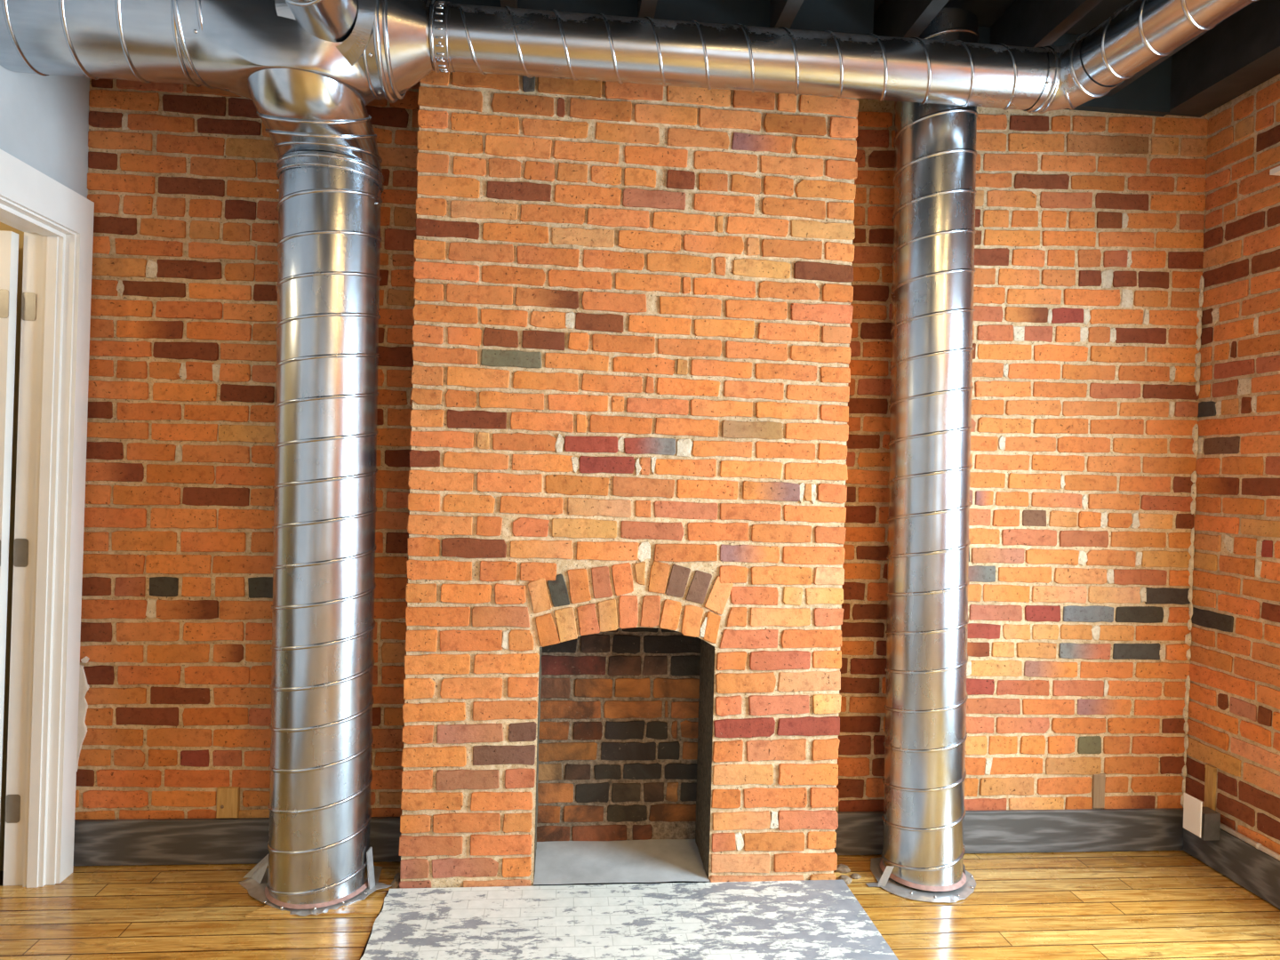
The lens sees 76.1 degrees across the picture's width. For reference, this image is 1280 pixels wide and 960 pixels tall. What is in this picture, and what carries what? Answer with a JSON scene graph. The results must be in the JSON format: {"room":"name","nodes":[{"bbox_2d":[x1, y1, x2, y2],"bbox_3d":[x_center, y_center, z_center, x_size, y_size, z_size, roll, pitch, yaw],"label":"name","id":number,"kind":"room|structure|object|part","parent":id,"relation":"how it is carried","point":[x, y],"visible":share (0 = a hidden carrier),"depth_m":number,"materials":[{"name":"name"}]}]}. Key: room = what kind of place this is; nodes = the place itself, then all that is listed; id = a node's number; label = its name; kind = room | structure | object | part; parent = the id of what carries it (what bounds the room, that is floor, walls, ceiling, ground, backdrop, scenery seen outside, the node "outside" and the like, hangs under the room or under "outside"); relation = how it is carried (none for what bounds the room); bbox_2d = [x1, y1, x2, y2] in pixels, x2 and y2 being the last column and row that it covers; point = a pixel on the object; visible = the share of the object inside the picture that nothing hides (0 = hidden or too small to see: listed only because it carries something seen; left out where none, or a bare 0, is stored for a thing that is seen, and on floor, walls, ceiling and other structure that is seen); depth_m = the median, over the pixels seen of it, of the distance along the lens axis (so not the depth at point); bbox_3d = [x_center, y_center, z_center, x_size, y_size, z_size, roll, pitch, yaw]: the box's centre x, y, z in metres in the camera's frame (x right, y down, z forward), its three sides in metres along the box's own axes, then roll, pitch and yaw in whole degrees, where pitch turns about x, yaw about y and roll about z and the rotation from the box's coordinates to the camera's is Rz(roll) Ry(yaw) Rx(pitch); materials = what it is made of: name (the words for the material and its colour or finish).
{"room":"living room","nodes":[
{"label":"living room","id":0,"kind":"room"},
{"bbox_2d":[0,222,23,871],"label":"door","id":1,"kind":"structure","parent":0,"point":[3,227],"depth_m":2.62,"materials":[{"name":"paint"}]},
{"bbox_2d":[0,64,89,198],"bbox_3d":[-1.591,-0.189,0.068,0.123,3.010,5.300,2,1,-6],"label":"wall","id":2,"kind":"structure","parent":0,"point":[44,120],"depth_m":2.40,"materials":[{"name":"grey paint"}]},
{"bbox_2d":[0,148,94,887],"bbox_3d":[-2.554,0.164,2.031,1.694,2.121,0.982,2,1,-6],"label":"door frame","id":3,"kind":"structure","parent":2,"relation":"in","point":[56,221],"depth_m":2.49,"materials":[{"name":"white paint"}]},
{"bbox_2d":[0,844,1279,959],"bbox_3d":[-0.578,1.305,0.398,5.837,0.047,5.920,2,1,-6],"label":"floor","id":4,"kind":"structure","parent":0,"point":[1127,905],"depth_m":2.44,"materials":[{"name":"brown wood"}]},
{"bbox_2d":[245,899,383,917],"bbox_3d":[-0.953,1.261,2.407,0.375,0.006,0.070,2,1,-6],"label":"floor patch","id":5,"kind":"structure","parent":4,"relation":"on","point":[359,907],"depth_m":2.39,"materials":[{"name":"brown wood"}]},
{"bbox_2d":[238,151,391,916],"bbox_3d":[-0.974,0.136,2.548,0.391,2.250,0.366,2,1,38],"label":"spiral duct","id":6,"kind":"object","parent":4,"relation":"on","point":[319,860],"visible":0.98,"depth_m":2.40,"materials":[{"name":"metal"}]},
{"bbox_2d":[0,0,434,174],"bbox_3d":[-1.109,-1.192,1.851,1.132,0.475,1.584,2,1,-6],"label":"duct","id":7,"kind":"object","parent":6,"relation":"attached to","point":[310,70],"visible":0.99,"depth_m":2.14,"materials":[{"name":"metal"}]},
{"bbox_2d":[428,0,1258,113],"bbox_3d":[0.535,-1.230,1.808,2.123,0.212,1.389,2,1,-6],"label":"duct","id":8,"kind":"object","parent":7,"relation":"attached to","point":[484,40],"visible":1,"depth_m":2.32,"materials":[{"name":"metal"}]},
{"bbox_2d":[390,877,399,888],"bbox_3d":[-0.765,1.261,2.562,0.030,0.016,0.056,2,1,-6],"label":"chip","id":9,"kind":"object","parent":4,"relation":"on","point":[395,884],"visible":0.91,"depth_m":2.55,"materials":[{"name":"brown stone"}]},
{"bbox_2d":[393,872,399,879],"bbox_3d":[-0.772,1.262,2.608,0.025,0.012,0.041,2,1,-6],"label":"chip","id":10,"kind":"object","parent":4,"relation":"on","point":[397,875],"visible":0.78,"depth_m":2.60,"materials":[{"name":"stone"}]},
{"bbox_2d":[398,71,859,888],"bbox_3d":[-0.032,-0.162,2.753,1.396,2.950,0.365,2,1,-6],"label":"brick fireplace","id":11,"kind":"object","parent":4,"relation":"on","point":[632,311],"visible":1,"depth_m":2.59,"materials":[{"name":"brick"}]},
{"bbox_2d":[360,880,898,959],"bbox_3d":[-0.002,1.304,2.021,1.447,0.035,1.150,2,1,-6],"label":"hearth slab","id":12,"kind":"object","parent":4,"relation":"on","point":[803,919],"visible":1,"depth_m":2.37,"materials":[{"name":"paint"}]},
{"bbox_2d":[834,864,850,873],"bbox_3d":[0.679,1.306,2.755,0.054,0.016,0.057,2,1,-6],"label":"chip","id":13,"kind":"object","parent":4,"relation":"on","point":[842,868],"visible":0.89,"depth_m":2.74,"materials":[{"name":"beige stone"}]},
{"bbox_2d":[838,874,852,884],"bbox_3d":[0.674,1.307,2.683,0.046,0.014,0.052,2,1,-6],"label":"chip","id":14,"kind":"object","parent":4,"relation":"on","point":[848,880],"visible":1,"depth_m":2.67,"materials":[{"name":"beige stone"}]},
{"bbox_2d":[850,872,861,879],"bbox_3d":[0.716,1.310,2.709,0.038,0.010,0.033,2,1,-6],"label":"chip","id":15,"kind":"object","parent":4,"relation":"on","point":[854,876],"visible":1,"depth_m":2.70,"materials":[{"name":"beige stone"}]},
{"bbox_2d":[866,8,979,903],"bbox_3d":[0.962,-0.085,2.698,0.384,2.813,0.319,2,1,-6],"label":"spiral duct","id":16,"kind":"object","parent":4,"relation":"on","point":[934,180],"visible":0.93,"depth_m":2.61,"materials":[{"name":"metal"}]},
{"bbox_2d":[74,78,1208,819],"bbox_3d":[0.120,-0.164,2.875,4.037,3.020,0.170,2,1,-6],"label":"wall","id":17,"kind":"structure","parent":0,"point":[1090,225],"depth_m":2.87,"materials":[{"name":"brick"}]},
{"bbox_2d":[216,786,239,818],"bbox_3d":[-1.343,1.050,2.677,0.066,0.098,0.047,2,1,-6],"label":"wood block","id":18,"kind":"object","parent":17,"relation":"attached to","point":[228,797],"visible":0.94,"depth_m":2.65,"materials":[{"name":"brown wood"}]},
{"bbox_2d":[73,816,400,865],"bbox_3d":[-1.292,1.176,2.664,1.056,0.148,0.015,2,1,-6],"label":"baseboard","id":19,"kind":"structure","parent":17,"relation":"attached to","point":[235,840],"depth_m":2.64,"materials":[{"name":"grey wood"}]},
{"bbox_2d":[872,0,948,38],"bbox_3d":[1.073,-1.455,0.245,0.046,0.210,5.160,2,1,-6],"label":"beam","id":20,"kind":"structure","parent":17,"relation":"attached to","point":[908,19],"depth_m":2.54,"materials":[{"name":"black paint"}]},
{"bbox_2d":[834,808,1183,855],"bbox_3d":[1.309,1.256,2.921,1.377,0.153,0.015,2,1,-6],"label":"baseboard","id":21,"kind":"structure","parent":17,"relation":"attached to","point":[996,831],"depth_m":2.93,"materials":[{"name":"grey wood"}]},
{"bbox_2d":[990,0,1102,47],"bbox_3d":[1.496,-1.444,0.287,0.046,0.210,5.160,2,1,-6],"label":"beam","id":22,"kind":"structure","parent":17,"relation":"attached to","point":[1026,23],"depth_m":2.57,"materials":[{"name":"black paint"}]},
{"bbox_2d":[977,26,1171,116],"bbox_3d":[1.311,-1.455,2.883,1.180,0.249,0.033,2,1,-6],"label":"beam","id":23,"kind":"structure","parent":17,"relation":"attached to","point":[1149,94],"depth_m":2.92,"materials":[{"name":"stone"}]},
{"bbox_2d":[1091,773,1105,808],"bbox_3d":[1.663,1.128,2.980,0.045,0.125,0.036,2,1,-6],"label":"wood block","id":24,"kind":"object","parent":17,"relation":"in","point":[1098,796],"visible":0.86,"depth_m":2.96,"materials":[{"name":"beige wood"}]},
{"bbox_2d":[1104,18,1225,95],"bbox_3d":[1.903,-1.433,0.328,0.046,0.210,5.160,2,1,-6],"label":"beam","id":25,"kind":"structure","parent":17,"relation":"attached to","point":[1125,83],"depth_m":2.72,"materials":[{"name":"black paint"}]},
{"bbox_2d":[873,0,1133,34],"bbox_3d":[0.421,-1.611,0.224,4.037,0.060,5.450,2,1,-6],"label":"ceiling","id":26,"kind":"structure","parent":0,"point":[988,12],"depth_m":2.75,"materials":[{"name":"black paint"}]},
{"bbox_2d":[500,0,517,7],"bbox_3d":[-0.151,-1.487,0.024,0.046,0.210,4.960,2,1,-6],"label":"beam","id":27,"kind":"structure","parent":26,"relation":"attached to","point":[512,4],"depth_m":2.42,"materials":[{"name":"black paint"}]},
{"bbox_2d":[637,0,657,18],"bbox_3d":[0.260,-1.476,0.064,0.046,0.210,4.960,2,1,-6],"label":"beam","id":28,"kind":"structure","parent":26,"relation":"attached to","point":[645,8],"depth_m":2.44,"materials":[{"name":"black paint"}]},
{"bbox_2d":[428,0,874,34],"bbox_3d":[0.023,-1.495,2.552,1.450,0.232,0.028,2,1,-6],"label":"ceiling","id":29,"kind":"structure","parent":26,"relation":"attached to","point":[839,16],"depth_m":2.56,"materials":[{"name":"paint"}]},
{"bbox_2d":[769,0,803,28],"bbox_3d":[0.677,-1.465,0.106,0.046,0.210,4.960,2,1,-6],"label":"beam","id":30,"kind":"structure","parent":26,"relation":"attached to","point":[783,12],"depth_m":2.46,"materials":[{"name":"black paint"}]},
{"bbox_2d":[1180,73,1279,854],"bbox_3d":[2.361,-0.069,0.385,0.184,3.040,5.448,2,1,-6],"label":"wall","id":31,"kind":"structure","parent":0,"point":[1231,710],"depth_m":2.80,"materials":[{"name":"brick"}]},
{"bbox_2d":[1183,792,1220,840],"bbox_3d":[1.951,1.168,2.831,0.089,0.142,0.082,2,1,-6],"label":"outlet box","id":32,"kind":"object","parent":31,"relation":"attached to","point":[1203,822],"visible":1,"depth_m":2.81,"materials":[{"name":"white plastic"}]},
{"bbox_3d":[1.909,1.158,2.827,0.003,0.124,0.082,2,1,-6],"label":"plate","id":33,"kind":"part","parent":32,"relation":"part of","materials":[{"name":"white plastic"}]},
{"bbox_2d":[1204,764,1216,810],"bbox_3d":[2.024,1.087,2.885,0.042,0.158,0.036,2,1,-6],"label":"wood block","id":34,"kind":"object","parent":31,"relation":"in","point":[1211,772],"visible":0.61,"depth_m":2.88,"materials":[{"name":"brown wood"}]},
{"bbox_2d":[1167,0,1279,117],"bbox_3d":[2.224,-1.410,0.379,0.145,0.241,5.198,2,1,-6],"label":"beam","id":35,"kind":"structure","parent":31,"relation":"attached to","point":[1241,52],"depth_m":2.70,"materials":[{"name":"black paint"}]},
{"bbox_2d":[1183,827,1279,909],"bbox_3d":[2.226,1.304,0.553,0.015,0.148,4.878,2,1,-6],"label":"baseboard","id":36,"kind":"structure","parent":31,"relation":"attached to","point":[1255,870],"depth_m":2.73,"materials":[{"name":"grey wood"}]},
{"bbox_2d":[1219,823,1279,860],"bbox_3d":[2.074,1.203,1.945,0.055,0.026,1.880,2,1,-6],"label":"conduit","id":37,"kind":"object","parent":36,"relation":"on","point":[1257,845],"visible":0.69,"depth_m":2.69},
{"bbox_2d":[1269,165,1279,175],"bbox_3d":[2.099,-0.976,2.010,0.110,0.043,1.158,2,1,-6],"label":"wall shelf","id":38,"kind":"object","parent":31,"relation":"attached to","point":[1276,171],"visible":1,"depth_m":2.56,"materials":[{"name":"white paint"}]}
]}

